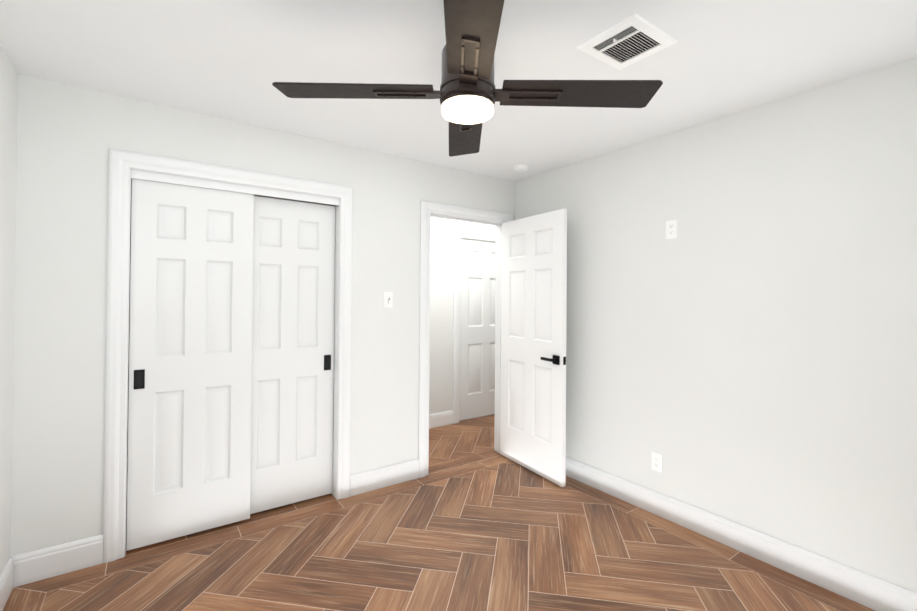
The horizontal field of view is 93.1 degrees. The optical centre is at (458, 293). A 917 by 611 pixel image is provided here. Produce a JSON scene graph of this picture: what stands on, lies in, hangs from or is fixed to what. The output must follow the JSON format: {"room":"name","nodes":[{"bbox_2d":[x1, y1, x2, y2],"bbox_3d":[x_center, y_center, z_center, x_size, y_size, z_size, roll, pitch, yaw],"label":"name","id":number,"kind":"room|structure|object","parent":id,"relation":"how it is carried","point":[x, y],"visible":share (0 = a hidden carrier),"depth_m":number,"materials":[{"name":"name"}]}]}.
{"room":"empty bedroom","nodes":[
{"label":"empty bedroom","id":0,"kind":"room"},
{"bbox_2d":[0,44,17,574],"bbox_3d":[-1.174,0.168,0.636,0.120,2.440,3.420,1,-1,-35],"label":"wall","id":1,"kind":"structure","parent":0,"point":[8,118],"depth_m":1.96,"materials":[{"name":"paint"}]},
{"bbox_2d":[0,554,19,610],"bbox_3d":[-1.163,1.316,0.714,0.015,0.145,3.300,1,-1,-35],"label":"baseboard","id":2,"kind":"structure","parent":1,"relation":"attached to","point":[10,575],"depth_m":1.99,"materials":[{"name":"paint"}]},
{"bbox_2d":[10,74,514,555],"bbox_3d":[-0.200,0.200,3.496,5.020,2.440,0.120,1,-1,-35],"label":"wall","id":3,"kind":"structure","parent":0,"point":[68,136],"depth_m":2.25,"materials":[{"name":"paint"}]},
{"bbox_2d":[20,534,102,585],"bbox_3d":[-1.967,1.321,2.157,0.312,0.145,0.015,1,-1,-35],"label":"baseboard","id":4,"kind":"structure","parent":3,"relation":"attached to","point":[37,565],"depth_m":2.15,"materials":[{"name":"paint"}]},
{"bbox_2d":[126,179,253,550],"bbox_3d":[-1.531,0.387,2.518,0.605,2.010,0.038,1,-1,-35],"label":"closet door","id":5,"kind":"structure","parent":3,"relation":"in","point":[190,373],"depth_m":2.49,"materials":[{"name":"paint"}]},
{"bbox_2d":[103,148,352,562],"bbox_3d":[-1.329,0.363,2.695,1.185,2.080,0.124,1,-1,-35],"label":"door frame","id":6,"kind":"structure","parent":3,"relation":"attached to","point":[336,345],"depth_m":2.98,"materials":[{"name":"paint"}]},
{"bbox_2d":[131,170,338,205],"bbox_3d":[-1.317,-0.634,2.699,1.145,0.045,0.101,1,-1,-35],"label":"trim","id":7,"kind":"structure","parent":3,"relation":"attached to","point":[163,178],"depth_m":2.60,"materials":[{"name":"paint"}]},
{"bbox_2d":[250,196,334,513],"bbox_3d":[-1.126,0.394,2.871,0.605,2.010,0.038,1,-1,-35],"label":"closet door","id":8,"kind":"structure","parent":3,"relation":"in","point":[292,353],"depth_m":2.87,"materials":[{"name":"paint"}]},
{"bbox_2d":[350,459,418,495],"bbox_3d":[-0.530,1.342,3.176,0.549,0.145,0.015,1,-1,-35],"label":"baseboard","id":9,"kind":"structure","parent":3,"relation":"attached to","point":[370,480],"depth_m":3.16,"materials":[{"name":"paint"}]},
{"bbox_2d":[383,292,392,306],"bbox_3d":[-0.517,0.047,3.191,0.070,0.115,0.011,1,-1,-35],"label":"switch plate","id":10,"kind":"object","parent":3,"relation":"attached to","point":[387,301],"visible":1,"depth_m":3.19,"materials":[{"name":"white plastic"}]},
{"bbox_2d":[418,200,513,477],"bbox_3d":[0.059,0.354,3.668,0.961,2.138,0.142,1,-1,-35],"label":"door frame","id":11,"kind":"structure","parent":3,"relation":"attached to","point":[427,208],"depth_m":3.38,"materials":[{"name":"paint"}]},
{"bbox_2d":[500,208,566,486],"bbox_3d":[0.582,0.398,3.509,0.139,2.033,0.788,1,-1,-30],"label":"door","id":12,"kind":"structure","parent":3,"relation":"in","point":[533,343],"depth_m":3.44,"materials":[{"name":"paint"}]},
{"bbox_2d":[254,195,332,205],"bbox_3d":[-1.721,0.185,3.282,1.890,2.440,0.150,1,-1,-35],"label":"wall","id":13,"kind":"structure","parent":0,"point":[293,200],"depth_m":3.46,"materials":[{"name":"paint"}]},
{"bbox_2d":[3,414,874,610],"bbox_3d":[0.279,1.468,2.901,5.140,0.101,5.440,1,-1,-35],"label":"floor","id":14,"kind":"structure","parent":0,"point":[508,591],"depth_m":2.28,"materials":[{"name":"brown wood"}]},
{"bbox_2d":[0,0,916,181],"bbox_3d":[0.299,-1.081,2.922,5.140,0.120,5.440,1,-1,-35],"label":"ceiling","id":15,"kind":"structure","parent":0,"point":[233,60],"depth_m":1.91,"materials":[{"name":"paint"}]},
{"bbox_2d":[272,0,662,156],"bbox_3d":[0.034,-0.836,1.562,1.046,0.397,1.046,0,-1,45],"label":"fan","id":16,"kind":"object","parent":15,"relation":"hanging from","point":[468,94],"visible":1,"depth_m":1.51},
{"bbox_2d":[513,164,528,171],"bbox_3d":[0.502,-0.998,3.482,0.122,0.034,0.122,1,-1,-35],"label":"smoke detector","id":17,"kind":"object","parent":15,"relation":"attached to","point":[521,168],"visible":1,"depth_m":3.44,"materials":[{"name":"white plastic"}]},
{"bbox_2d":[576,13,677,69],"bbox_3d":[0.693,-1.020,1.794,0.300,0.016,0.275,1,-1,-35],"label":"ceiling vent","id":18,"kind":"object","parent":15,"relation":"in","point":[630,40],"visible":1,"depth_m":1.78,"materials":[{"name":"white plastic"}]},
{"bbox_2d":[429,217,495,413],"bbox_3d":[0.112,0.214,4.968,3.050,2.440,0.120,1,-1,-35],"label":"wall","id":19,"kind":"structure","parent":0,"point":[441,315],"depth_m":4.67,"materials":[{"name":"paint"}]},
{"bbox_2d":[429,410,452,428],"bbox_3d":[-0.581,1.351,4.390,1.277,0.145,0.015,1,-1,-35],"label":"baseboard","id":20,"kind":"structure","parent":19,"relation":"attached to","point":[442,418],"depth_m":4.66,"materials":[{"name":"paint"}]},
{"bbox_2d":[453,229,495,423],"bbox_3d":[0.337,0.368,5.041,0.951,2.138,0.020,1,-1,-35],"label":"door frame","id":21,"kind":"structure","parent":19,"relation":"attached to","point":[459,234],"depth_m":4.78,"materials":[{"name":"paint"}]},
{"bbox_2d":[460,238,495,420],"bbox_3d":[0.325,0.408,5.049,0.767,2.033,0.087,1,-1,-35],"label":"hall door","id":22,"kind":"structure","parent":19,"relation":"in","point":[477,332],"depth_m":4.99,"materials":[{"name":"paint"}]},
{"bbox_2d":[515,57,916,592],"bbox_3d":[1.542,0.206,2.561,0.120,2.440,3.420,1,-1,-35],"label":"wall","id":23,"kind":"structure","parent":0,"point":[741,348],"depth_m":2.32,"materials":[{"name":"paint"}]},
{"bbox_2d":[652,452,661,472],"bbox_3d":[1.280,1.090,2.803,0.007,0.115,0.070,1,-1,-35],"label":"electrical outlet","id":24,"kind":"object","parent":23,"relation":"attached to","point":[656,461],"visible":1,"depth_m":2.80,"materials":[{"name":"white plastic"}]},
{"bbox_2d":[666,220,676,238],"bbox_3d":[1.345,-0.402,2.742,0.007,0.115,0.070,1,-1,-35],"label":"electrical outlet","id":25,"kind":"object","parent":23,"relation":"attached to","point":[671,229],"visible":1,"depth_m":2.74,"materials":[{"name":"white plastic"}]},
{"bbox_2d":[566,456,916,610],"bbox_3d":[1.438,1.353,2.558,0.027,0.145,3.300,1,-1,-35],"label":"baseboard","id":26,"kind":"structure","parent":23,"relation":"attached to","point":[864,589],"depth_m":2.31,"materials":[{"name":"paint"}]}
]}

